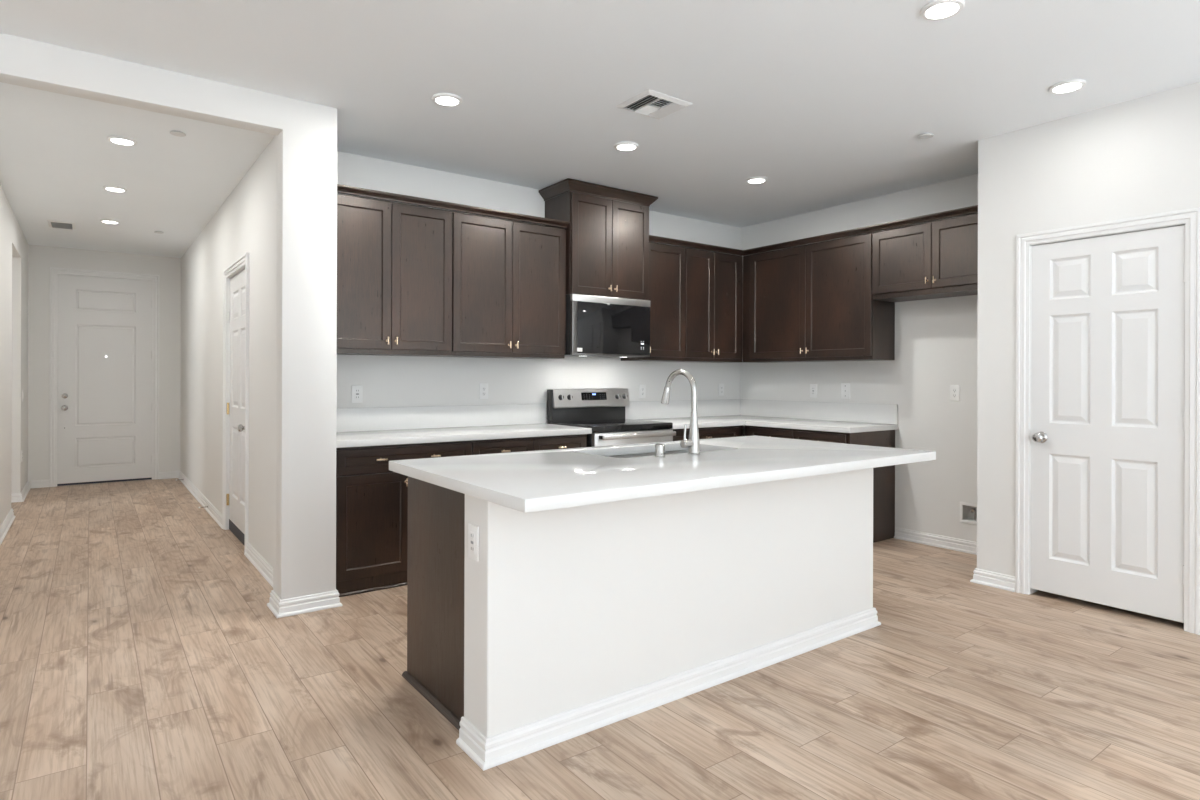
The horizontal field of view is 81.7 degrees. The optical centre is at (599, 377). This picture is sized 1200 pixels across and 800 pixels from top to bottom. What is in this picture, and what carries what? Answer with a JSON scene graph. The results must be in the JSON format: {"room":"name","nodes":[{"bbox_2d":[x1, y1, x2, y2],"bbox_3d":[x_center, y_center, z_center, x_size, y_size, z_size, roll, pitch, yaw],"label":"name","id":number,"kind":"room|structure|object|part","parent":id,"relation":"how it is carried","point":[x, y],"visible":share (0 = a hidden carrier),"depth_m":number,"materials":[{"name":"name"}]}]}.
{"room":"kitchen","nodes":[
{"label":"kitchen","id":0,"kind":"room"},
{"bbox_2d":[0,184,27,526],"bbox_3d":[-4.708,-0.125,5.363,0.120,2.740,5.940,0,0,-36],"label":"wall","id":1,"kind":"structure","parent":0,"point":[13,243],"depth_m":6.52,"materials":[{"name":"white paint"}]},
{"bbox_2d":[0,481,30,544],"bbox_3d":[-4.701,1.201,5.371,0.147,0.086,5.939,0,0,-36],"label":"baseboard","id":2,"kind":"structure","parent":1,"relation":"attached to","point":[16,497],"depth_m":6.09,"materials":[{"name":"white wood"}]},
{"bbox_2d":[28,244,180,486],"bbox_3d":[-7.743,-0.134,6.906,6.495,2.740,0.140,0,0,-36],"label":"wall","id":3,"kind":"structure","parent":0,"point":[40,258],"depth_m":8.11,"materials":[{"name":"white paint"}]},
{"bbox_2d":[49,267,158,486],"bbox_3d":[-5.860,-0.010,8.241,1.054,2.502,0.108,0,0,-36],"label":"door frame","id":4,"kind":"structure","parent":3,"relation":"attached to","point":[54,271],"depth_m":8.05,"materials":[{"name":"white wood"}]},
{"bbox_2d":[57,274,152,485],"bbox_3d":[-5.837,0.025,8.213,0.918,2.426,0.112,0,0,-36],"label":"door","id":5,"kind":"structure","parent":3,"relation":"in","point":[105,353],"depth_m":8.20,"materials":[{"name":"white wood"}]},
{"bbox_3d":[-6.142,0.344,7.963,0.065,0.065,0.068,0,0,-36],"label":"knob","id":6,"kind":"part","parent":5,"relation":"part of","materials":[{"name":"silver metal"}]},
{"bbox_2d":[31,471,179,487],"bbox_3d":[-5.810,1.198,8.225,1.439,0.086,0.026,0,0,-36],"label":"baseboard","id":7,"kind":"structure","parent":3,"relation":"attached to","point":[170,474],"depth_m":8.51,"materials":[{"name":"white wood"}]},
{"bbox_2d":[0,33,336,599],"bbox_3d":[-4.126,-0.123,1.982,6.495,2.740,0.200,0,0,-36],"label":"wall","id":8,"kind":"structure","parent":0,"point":[305,168],"depth_m":3.70,"materials":[{"name":"white paint"}]},
{"bbox_2d":[180,136,274,566],"bbox_3d":[-3.401,-0.120,6.324,0.185,2.740,5.940,0,0,-36],"label":"wall","id":9,"kind":"structure","parent":0,"point":[244,223],"depth_m":5.56,"materials":[{"name":"white paint"}]},
{"bbox_2d":[226,269,244,544],"bbox_3d":[-2.804,0.215,5.356,0.102,2.060,0.914,0,0,-36],"label":"door","id":10,"kind":"structure","parent":9,"relation":"in","point":[235,499],"depth_m":5.39,"materials":[{"name":"white wood"}]},
{"bbox_3d":[-2.586,0.362,5.031,0.068,0.065,0.065,0,0,-36],"label":"knob","id":11,"kind":"part","parent":10,"relation":"part of","materials":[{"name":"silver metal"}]},
{"bbox_2d":[222,253,248,552],"bbox_3d":[-2.776,0.180,5.369,0.108,2.140,1.042,0,0,-36],"label":"door frame","id":12,"kind":"structure","parent":9,"relation":"attached to","point":[243,260],"depth_m":5.71,"materials":[{"name":"white wood"}]},
{"bbox_2d":[178,471,341,617],"bbox_3d":[-3.367,1.206,6.192,0.334,0.086,6.137,0,0,-36],"label":"baseboard","id":13,"kind":"structure","parent":9,"relation":"attached to","point":[280,608],"depth_m":3.80,"materials":[{"name":"white wood"}]},
{"bbox_2d":[336,151,740,423],"bbox_3d":[-0.242,-0.111,5.706,4.175,2.740,0.115,0,0,-36],"label":"wall","id":14,"kind":"structure","parent":0,"point":[387,381],"depth_m":5.22,"materials":[{"name":"white paint"}]},
{"bbox_2d":[352,385,362,402],"bbox_3d":[-1.615,0.107,4.621,0.072,0.116,0.009,0,0,-36],"label":"power outlet","id":15,"kind":"object","parent":14,"relation":"attached to","point":[357,390],"visible":1,"depth_m":4.62,"materials":[{"name":"white plastic"}]},
{"bbox_2d":[355,389,359,398],"bbox_3d":[-1.614,0.107,4.619,0.034,0.068,0.002,0,0,-36],"label":"receptacle","id":16,"kind":"object","parent":15,"relation":"attached to","point":[357,391],"depth_m":4.62,"materials":[{"name":"white plastic"}]},
{"bbox_2d":[337,193,451,356],"bbox_3d":[-1.430,-0.641,4.538,0.870,0.978,0.358,0,0,-36],"label":"upper cabinet","id":17,"kind":"object","parent":14,"relation":"attached to","point":[394,259],"visible":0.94,"depth_m":4.44,"materials":[{"name":"brown wood"}]},
{"bbox_3d":[-1.502,-0.650,4.314,0.413,0.934,0.019,0,0,-36],"label":"door","id":18,"kind":"part","parent":17,"relation":"part of","materials":[{"name":"brown wood"}]},
{"bbox_3d":[-1.167,-0.649,4.560,0.413,0.934,0.019,0,0,-36],"label":"door","id":19,"kind":"part","parent":17,"relation":"part of","materials":[{"name":"brown wood"}]},
{"bbox_2d":[336,404,545,431],"bbox_3d":[-1.158,0.278,4.949,1.802,0.156,0.020,0,0,-36],"label":"backsplash","id":20,"kind":"structure","parent":14,"relation":"attached to","point":[420,417],"depth_m":4.93,"materials":[{"name":"white stone"}]},
{"bbox_2d":[479,383,487,398],"bbox_3d":[-0.865,0.097,5.172,0.072,0.116,0.008,0,0,-36],"label":"power outlet","id":21,"kind":"object","parent":14,"relation":"attached to","point":[483,387],"visible":1,"depth_m":5.17,"materials":[{"name":"white plastic"}]},
{"bbox_2d":[482,386,485,395],"bbox_3d":[-0.864,0.097,5.170,0.034,0.068,0.002,0,0,-36],"label":"receptacle","id":22,"kind":"object","parent":21,"relation":"attached to","point":[483,387],"depth_m":5.17,"materials":[{"name":"white plastic"}]},
{"bbox_2d":[436,211,565,358],"bbox_3d":[-0.710,-0.639,5.067,0.915,0.978,0.358,0,0,-36],"label":"upper cabinet","id":23,"kind":"object","parent":14,"relation":"attached to","point":[509,276],"visible":0.99,"depth_m":4.92,"materials":[{"name":"brown wood"}]},
{"bbox_2d":[337,184,568,227],"bbox_3d":[-0.968,-1.151,4.687,1.790,0.041,0.052,0,0,-36],"label":"crown molding","id":24,"kind":"structure","parent":23,"relation":"attached to","point":[342,189],"depth_m":4.63,"materials":[{"name":"brown wood"}]},
{"bbox_3d":[-0.811,-0.647,4.822,0.452,0.934,0.019,0,0,-36],"label":"door","id":25,"kind":"part","parent":23,"relation":"part of","materials":[{"name":"brown wood"}]},
{"bbox_3d":[-0.445,-0.646,5.091,0.452,0.934,0.019,0,0,-36],"label":"door","id":26,"kind":"part","parent":23,"relation":"part of","materials":[{"name":"brown wood"}]},
{"bbox_2d":[539,178,657,299],"bbox_3d":[-0.007,-1.050,5.546,0.878,0.843,0.418,0,0,-36],"label":"upper cabinet","id":27,"kind":"object","parent":14,"relation":"attached to","point":[607,231],"visible":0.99,"depth_m":5.38,"materials":[{"name":"brown wood"}]},
{"bbox_3d":[-0.063,-1.012,5.303,0.374,0.753,0.019,0,0,-36],"label":"door","id":28,"kind":"part","parent":27,"relation":"part of","materials":[{"name":"brown wood"}]},
{"bbox_3d":[-0.005,-1.434,5.545,0.878,0.076,0.416,0,0,-36],"label":"crown","id":29,"kind":"part","parent":27,"relation":"part of","materials":[{"name":"brown wood"}]},
{"bbox_2d":[565,294,649,357],"bbox_3d":[-0.015,-0.398,5.554,0.762,0.460,0.396,0,0,-36],"label":"microwave","id":30,"kind":"object","parent":27,"relation":"attached to","point":[596,326],"visible":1,"depth_m":5.37,"materials":[{"name":"black metal"}]},
{"bbox_3d":[0.091,-0.179,5.409,0.761,0.014,0.024,0,0,-36],"label":"trim","id":31,"kind":"part","parent":30,"relation":"part of","materials":[{"name":"silver metal"}]},
{"bbox_3d":[0.242,-1.011,5.526,0.374,0.753,0.019,0,0,-36],"label":"door","id":32,"kind":"part","parent":27,"relation":"part of","materials":[{"name":"brown wood"}]},
{"bbox_2d":[639,385,645,397],"bbox_3d":[0.372,0.116,6.081,0.072,0.116,0.008,0,0,-36],"label":"power outlet","id":33,"kind":"object","parent":14,"relation":"attached to","point":[642,388],"visible":1,"depth_m":6.08,"materials":[{"name":"white plastic"}]},
{"bbox_2d":[621,242,685,361],"bbox_3d":[0.466,-0.636,5.931,0.452,0.978,0.358,0,0,-36],"label":"upper cabinet","id":34,"kind":"object","parent":14,"relation":"attached to","point":[666,262],"visible":0.45,"depth_m":5.83,"materials":[{"name":"brown wood"}]},
{"bbox_3d":[0.547,-0.643,5.820,0.444,0.934,0.019,0,0,-36],"label":"door","id":35,"kind":"part","parent":34,"relation":"part of","materials":[{"name":"brown wood"}]},
{"bbox_2d":[625,399,739,419],"bbox_3d":[0.778,0.284,6.372,1.456,0.156,0.020,0,0,-36],"label":"backsplash","id":36,"kind":"structure","parent":14,"relation":"attached to","point":[729,407],"depth_m":6.32,"materials":[{"name":"white stone"}]},
{"bbox_2d":[666,247,742,362],"bbox_3d":[0.944,-0.634,6.282,0.733,0.978,0.358,0,0,-36],"label":"upper cabinet","id":37,"kind":"object","parent":14,"relation":"attached to","point":[713,280],"visible":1,"depth_m":6.15,"materials":[{"name":"brown wood"}]},
{"bbox_3d":[0.870,-0.642,6.056,0.338,0.934,0.019,0,0,-36],"label":"door","id":38,"kind":"part","parent":37,"relation":"part of","materials":[{"name":"brown wood"}]},
{"bbox_3d":[1.144,-0.641,6.258,0.338,0.934,0.019,0,0,-36],"label":"door","id":39,"kind":"part","parent":37,"relation":"part of","materials":[{"name":"brown wood"}]},
{"bbox_2d":[719,383,723,395],"bbox_3d":[1.166,0.111,6.664,0.072,0.116,0.008,0,0,-36],"label":"power outlet","id":40,"kind":"object","parent":14,"relation":"attached to","point":[721,385],"visible":1,"depth_m":6.66,"materials":[{"name":"white plastic"}]},
{"bbox_2d":[0,478,1199,799],"bbox_3d":[-1.135,1.286,1.328,10.850,0.060,16.980,0,0,-36],"label":"floor","id":41,"kind":"structure","parent":0,"point":[144,655],"depth_m":2.70,"materials":[{"name":"brown wood"}]},
{"bbox_2d":[336,441,471,596],"bbox_3d":[-1.346,0.826,4.427,0.879,0.858,0.642,0,0,-36],"label":"base cabinet","id":42,"kind":"object","parent":41,"relation":"on","point":[372,499],"visible":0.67,"depth_m":4.08,"materials":[{"name":"brown wood"}]},
{"bbox_3d":[-1.331,0.865,4.091,0.434,0.598,0.019,0,0,-36],"label":"door","id":43,"kind":"part","parent":42,"relation":"part of","materials":[{"name":"brown wood"}]},
{"bbox_3d":[-1.188,1.247,4.202,0.871,0.016,0.013,0,0,-36],"label":"shoe moulding","id":44,"kind":"part","parent":42,"relation":"part of","materials":[{"name":"brown wood"}]},
{"bbox_3d":[-1.165,0.485,4.212,0.842,0.142,0.019,0,0,-36],"label":"drawer","id":45,"kind":"part","parent":42,"relation":"part of","materials":[{"name":"brown wood"}]},
{"bbox_2d":[470,434,586,454],"bbox_3d":[-0.626,0.828,4.956,0.923,0.858,0.642,0,0,-36],"label":"base cabinet","id":46,"kind":"object","parent":41,"relation":"on","point":[491,446],"visible":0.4,"depth_m":4.70,"materials":[{"name":"brown wood"}]},
{"bbox_2d":[336,404,591,447],"bbox_3d":[-0.974,0.299,4.698,1.802,0.196,0.644,0,0,-36],"label":"countertop","id":47,"kind":"structure","parent":46,"relation":"on","point":[376,426],"depth_m":4.76,"materials":[{"name":"white stone"}]},
{"bbox_3d":[-0.640,0.487,4.598,0.450,0.142,0.019,0,0,-36],"label":"drawer","id":48,"kind":"part","parent":46,"relation":"part of","materials":[{"name":"brown wood"}]},
{"bbox_3d":[-0.281,0.488,4.862,0.434,0.142,0.019,0,0,-36],"label":"drawer","id":49,"kind":"part","parent":46,"relation":"part of","materials":[{"name":"brown wood"}]},
{"bbox_2d":[402,451,666,729],"bbox_3d":[0.208,0.826,3.313,2.137,0.868,0.657,0,0,-36],"label":"base cabinet","id":50,"kind":"object","parent":41,"relation":"on","point":[436,514],"visible":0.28,"depth_m":2.68,"materials":[{"name":"brown wood"}]},
{"bbox_3d":[-0.640,1.248,2.678,0.019,0.018,0.635,0,0,-36],"label":"shoe moulding","id":51,"kind":"part","parent":50,"relation":"part of","materials":[{"name":"brown wood"}]},
{"bbox_2d":[389,436,935,512],"bbox_3d":[0.368,0.371,3.134,2.283,0.040,1.134,0,0,-36],"label":"countertop","id":52,"kind":"structure","parent":50,"relation":"on","point":[540,480],"depth_m":2.74,"materials":[{"name":"white stone"}]},
{"bbox_2d":[607,450,702,457],"bbox_3d":[0.283,0.500,3.404,0.810,0.214,0.420,0,0,-36],"label":"sink","id":53,"kind":"object","parent":52,"relation":"in","point":[679,451],"visible":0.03,"depth_m":3.62,"materials":[{"name":"silver metal"}]},
{"bbox_2d":[655,443,664,456],"bbox_3d":[0.266,0.321,3.084,0.047,0.059,0.047,0,0,-36],"label":"air gap","id":54,"kind":"object","parent":52,"relation":"on","point":[659,447],"visible":1,"depth_m":3.07,"materials":[{"name":"silver metal"}]},
{"bbox_2d":[661,369,699,454],"bbox_3d":[0.359,0.154,3.274,0.100,0.393,0.249,0,0,-36],"label":"kitchen faucet","id":55,"kind":"object","parent":52,"relation":"on","point":[693,444],"visible":1,"depth_m":3.20,"materials":[{"name":"silver metal"}]},
{"bbox_3d":[0.390,0.250,3.181,0.012,0.079,0.023,0,0,21],"label":"lever","id":56,"kind":"part","parent":55,"relation":"part of","materials":[{"name":"silver metal"}]},
{"bbox_2d":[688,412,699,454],"bbox_3d":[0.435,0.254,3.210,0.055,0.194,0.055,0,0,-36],"label":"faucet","id":57,"kind":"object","parent":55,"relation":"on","point":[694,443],"depth_m":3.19,"materials":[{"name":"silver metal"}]},
{"bbox_2d":[547,388,675,446],"bbox_3d":[0.091,0.674,5.423,0.765,1.172,0.695,0,0,-36],"label":"range","id":58,"kind":"object","parent":41,"relation":"on","point":[601,410],"visible":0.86,"depth_m":5.45,"materials":[{"name":"silver metal"}]},
{"bbox_2d":[550,419,672,432],"bbox_3d":[0.089,0.369,5.427,0.765,0.045,0.580,0,0,-36],"label":"cooktop","id":59,"kind":"object","parent":58,"relation":"in","point":[597,425],"depth_m":5.28,"materials":[{"name":"black glass"}]},
{"bbox_3d":[0.254,0.722,5.201,0.753,0.647,0.036,0,0,-36],"label":"oven door","id":60,"kind":"part","parent":58,"relation":"part of","materials":[{"name":"silver metal"}]},
{"bbox_3d":[0.303,0.427,5.157,0.700,0.032,0.016,0,0,-36],"label":"oven handle","id":61,"kind":"part","parent":58,"relation":"part of","materials":[{"name":"silver metal"}]},
{"bbox_2d":[673,425,742,440],"bbox_3d":[0.724,0.832,5.947,0.868,0.858,0.642,0,0,-36],"label":"base cabinet","id":62,"kind":"object","parent":41,"relation":"on","point":[726,431],"visible":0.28,"depth_m":5.76,"materials":[{"name":"brown wood"}]},
{"bbox_2d":[745,425,894,542],"bbox_3d":[1.772,0.836,5.725,0.659,0.858,1.022,0,0,-36],"label":"base cabinet","id":63,"kind":"object","parent":41,"relation":"on","point":[883,477],"visible":0.16,"depth_m":5.41,"materials":[{"name":"brown wood"}]},
{"bbox_2d":[625,399,897,432],"bbox_3d":[1.271,0.306,5.719,1.477,0.196,1.656,0,0,-36],"label":"countertop","id":64,"kind":"structure","parent":63,"relation":"on","point":[803,415],"depth_m":6.04,"materials":[{"name":"white stone"}]},
{"bbox_3d":[1.410,0.493,5.732,0.019,0.142,0.460,0,0,-36],"label":"drawer","id":65,"kind":"part","parent":63,"relation":"part of","materials":[{"name":"brown wood"}]},
{"bbox_3d":[1.690,0.494,5.352,0.019,0.142,0.476,0,0,-36],"label":"drawer","id":66,"kind":"part","parent":63,"relation":"part of","materials":[{"name":"brown wood"}]},
{"bbox_2d":[0,0,1199,257],"bbox_3d":[-1.126,-1.524,1.328,10.850,0.080,16.980,0,0,-36],"label":"ceiling","id":67,"kind":"structure","parent":0,"point":[830,102],"depth_m":3.55,"materials":[{"name":"white paint"}]},
{"bbox_2d":[47,220,75,228],"bbox_3d":[-5.244,-1.486,6.766,0.210,0.018,0.340,0,0,-36],"label":"ceiling vent","id":68,"kind":"object","parent":67,"relation":"in","point":[54,224],"visible":1,"depth_m":6.72,"materials":[{"name":"white metal"}]},
{"bbox_2d":[100,219,119,223],"bbox_3d":[-4.664,-1.486,6.609,0.160,0.015,0.160,0,0,-36],"label":"recessed light","id":69,"kind":"object","parent":67,"relation":"in","point":[108,221],"visible":1,"depth_m":6.58,"materials":[{"name":"white plastic"}]},
{"bbox_2d":[103,186,126,191],"bbox_3d":[-3.813,-1.483,5.459,0.160,0.015,0.160,0,0,-36],"label":"recessed light","id":70,"kind":"object","parent":67,"relation":"in","point":[109,188],"visible":1,"depth_m":5.44,"materials":[{"name":"white plastic"}]},
{"bbox_2d":[107,136,136,145],"bbox_3d":[-2.988,-1.481,4.341,0.160,0.015,0.160,0,0,-36],"label":"recessed light","id":71,"kind":"object","parent":67,"relation":"in","point":[120,140],"visible":1,"depth_m":4.32,"materials":[{"name":"white plastic"}]},
{"bbox_2d":[170,131,185,136],"bbox_3d":[-2.554,-1.480,4.203,0.084,0.014,0.084,0,0,-36],"label":"cap","id":72,"kind":"object","parent":67,"relation":"attached to","point":[175,133],"visible":1,"depth_m":4.19,"materials":[{"name":"white plastic"}]},
{"bbox_2d":[432,93,461,106],"bbox_3d":[-0.812,-1.474,3.687,0.160,0.015,0.160,0,0,-36],"label":"recessed light","id":73,"kind":"object","parent":67,"relation":"in","point":[443,99],"visible":1,"depth_m":3.67,"materials":[{"name":"white plastic"}]},
{"bbox_2d":[614,142,638,150],"bbox_3d":[0.168,-1.471,4.419,0.160,0.015,0.160,0,0,-36],"label":"recessed light","id":74,"kind":"object","parent":67,"relation":"in","point":[621,146],"visible":1,"depth_m":4.39,"materials":[{"name":"white plastic"}]},
{"bbox_2d":[615,89,692,118],"bbox_3d":[0.291,-1.470,3.757,0.310,0.017,0.280,0,0,-36],"label":"ceiling vent","id":75,"kind":"object","parent":67,"relation":"in","point":[650,103],"visible":1,"depth_m":3.73,"materials":[{"name":"white metal"}]},
{"bbox_2d":[746,177,767,183],"bbox_3d":[1.165,-1.468,5.164,0.160,0.015,0.160,0,0,-36],"label":"recessed light","id":76,"kind":"object","parent":67,"relation":"in","point":[752,180],"visible":1,"depth_m":5.14,"materials":[{"name":"white plastic"}]},
{"bbox_2d":[918,133,933,138],"bbox_3d":[1.974,-1.466,4.205,0.084,0.014,0.084,0,0,-36],"label":"cap","id":77,"kind":"object","parent":67,"relation":"attached to","point":[925,135],"visible":1,"depth_m":4.20,"materials":[{"name":"white plastic"}]},
{"bbox_2d":[920,0,964,20],"bbox_3d":[1.364,-1.467,2.768,0.160,0.015,0.160,0,0,-36],"label":"recessed light","id":78,"kind":"object","parent":67,"relation":"in","point":[935,10],"visible":1,"depth_m":2.75,"materials":[{"name":"white plastic"}]},
{"bbox_2d":[1048,79,1085,93],"bbox_3d":[2.352,-1.464,3.496,0.160,0.015,0.160,0,0,-36],"label":"recessed light","id":79,"kind":"object","parent":67,"relation":"in","point":[1067,86],"visible":1,"depth_m":3.48,"materials":[{"name":"white plastic"}]},
{"bbox_2d":[464,468,872,737],"bbox_3d":[0.465,0.827,2.982,2.195,0.868,0.179,0,0,-36],"label":"wall","id":80,"kind":"structure","parent":0,"point":[569,608],"depth_m":2.65,"materials":[{"name":"white paint"}]},
{"bbox_2d":[468,523,478,561],"bbox_3d":[-0.427,0.553,2.336,0.009,0.116,0.072,0,0,-36],"label":"power outlet","id":81,"kind":"object","parent":80,"relation":"attached to","point":[473,531],"visible":1,"depth_m":2.33,"materials":[{"name":"white plastic"}]},
{"bbox_2d":[470,531,474,552],"bbox_3d":[-0.429,0.553,2.334,0.002,0.068,0.034,0,0,-36],"label":"receptacle","id":82,"kind":"object","parent":81,"relation":"attached to","point":[472,533],"depth_m":2.33,"materials":[{"name":"white plastic"}]},
{"bbox_2d":[456,607,880,770],"bbox_3d":[0.472,1.218,2.971,2.249,0.086,0.206,0,0,-36],"label":"baseboard","id":83,"kind":"structure","parent":80,"relation":"attached to","point":[487,753],"depth_m":2.63,"materials":[{"name":"white wood"}]},
{"bbox_2d":[740,174,977,541],"bbox_3d":[4.766,-0.095,2.313,0.120,2.740,11.285,0,0,-36],"label":"wall","id":84,"kind":"structure","parent":0,"point":[936,340],"depth_m":5.36,"materials":[{"name":"white paint"}]},
{"bbox_2d":[810,384,816,397],"bbox_3d":[1.884,0.114,6.126,0.009,0.116,0.072,0,0,-36],"label":"power outlet","id":85,"kind":"object","parent":84,"relation":"attached to","point":[813,387],"visible":1,"depth_m":6.12,"materials":[{"name":"white plastic"}]},
{"bbox_2d":[743,232,894,362],"bbox_3d":[1.807,-0.631,5.939,0.356,0.978,1.320,0,0,-36],"label":"upper cabinet","id":86,"kind":"object","parent":84,"relation":"attached to","point":[814,302],"visible":0.99,"depth_m":5.74,"materials":[{"name":"brown wood"}]},
{"bbox_3d":[1.547,-0.640,6.064,0.019,0.934,0.605,0,0,-36],"label":"door","id":87,"kind":"part","parent":86,"relation":"part of","materials":[{"name":"brown wood"}]},
{"bbox_2d":[649,205,977,255],"bbox_3d":[1.517,-1.143,5.123,1.186,0.041,2.292,0,0,-36],"label":"crown molding","id":88,"kind":"structure","parent":86,"relation":"attached to","point":[972,209],"depth_m":5.64,"materials":[{"name":"brown wood"}]},
{"bbox_3d":[1.907,-0.639,5.574,0.019,0.934,0.605,0,0,-36],"label":"door","id":89,"kind":"part","parent":86,"relation":"part of","materials":[{"name":"brown wood"}]},
{"bbox_2d":[740,399,897,423],"bbox_3d":[1.858,0.287,6.150,0.020,0.156,1.656,0,0,-36],"label":"backsplash","id":90,"kind":"structure","parent":84,"relation":"attached to","point":[849,412],"depth_m":6.02,"materials":[{"name":"white stone"}]},
{"bbox_2d":[841,383,849,398],"bbox_3d":[2.075,0.109,5.867,0.008,0.130,0.085,0,0,-36],"label":"electrical outlet","id":91,"kind":"object","parent":84,"relation":"attached to","point":[845,387],"visible":1,"depth_m":5.87,"materials":[{"name":"white plastic"}]},
{"bbox_2d":[872,213,977,301],"bbox_3d":[2.486,-0.859,5.017,0.356,0.518,0.966,0,0,-36],"label":"upper cabinet","id":92,"kind":"object","parent":84,"relation":"attached to","point":[939,258],"visible":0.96,"depth_m":4.98,"materials":[{"name":"brown wood"}]},
{"bbox_3d":[2.229,-0.873,5.136,0.019,0.464,0.461,0,0,-36],"label":"door","id":93,"kind":"part","parent":92,"relation":"part of","materials":[{"name":"brown wood"}]},
{"bbox_3d":[2.504,-0.872,4.761,0.019,0.464,0.463,0,0,-36],"label":"door","id":94,"kind":"part","parent":92,"relation":"part of","materials":[{"name":"brown wood"}]},
{"bbox_2d":[950,385,959,400],"bbox_3d":[2.619,0.110,5.125,0.008,0.116,0.072,0,0,-36],"label":"power outlet","id":95,"kind":"object","parent":84,"relation":"attached to","point":[954,389],"visible":1,"depth_m":5.12,"materials":[{"name":"white plastic"}]},
{"bbox_2d":[952,388,956,397],"bbox_3d":[2.617,0.110,5.124,0.002,0.068,0.034,0,0,-36],"label":"receptacle","id":96,"kind":"object","parent":95,"relation":"attached to","point":[954,390],"depth_m":5.12,"materials":[{"name":"white plastic"}]},
{"bbox_2d":[960,502,976,524],"bbox_3d":[2.715,0.982,5.055,0.082,0.151,0.150,0,0,-36],"label":"box","id":97,"kind":"object","parent":84,"relation":"attached to","point":[968,511],"visible":0.7,"depth_m":5.08,"materials":[{"name":"white plastic"}]},
{"bbox_2d":[977,82,1199,590],"bbox_3d":[5.200,-0.094,1.018,0.714,2.740,8.685,0,0,-36],"label":"wall","id":98,"kind":"structure","parent":0,"point":[1140,156],"depth_m":4.04,"materials":[{"name":"white paint"}]},
{"bbox_2d":[894,527,1014,591],"bbox_3d":[4.900,1.231,1.397,0.740,0.086,9.645,0,0,-36],"label":"baseboard","id":99,"kind":"structure","parent":98,"relation":"attached to","point":[984,577],"depth_m":5.07,"materials":[{"name":"white wood"}]},
{"bbox_2d":[1015,207,1199,634],"bbox_3d":[2.754,0.211,3.796,0.108,2.113,0.849,0,0,-36],"label":"door frame","id":100,"kind":"structure","parent":98,"relation":"attached to","point":[1190,218],"depth_m":3.53,"materials":[{"name":"white wood"}]},
{"bbox_2d":[1030,225,1184,622],"bbox_3d":[2.720,0.230,3.768,0.102,2.004,0.720,0,0,-36],"label":"door","id":101,"kind":"structure","parent":98,"relation":"in","point":[1108,312],"depth_m":3.75,"materials":[{"name":"white wood"}]},
{"bbox_3d":[2.528,0.343,4.001,0.068,0.065,0.065,0,0,-36],"label":"knob","id":102,"kind":"part","parent":101,"relation":"part of","materials":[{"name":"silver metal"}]}
]}

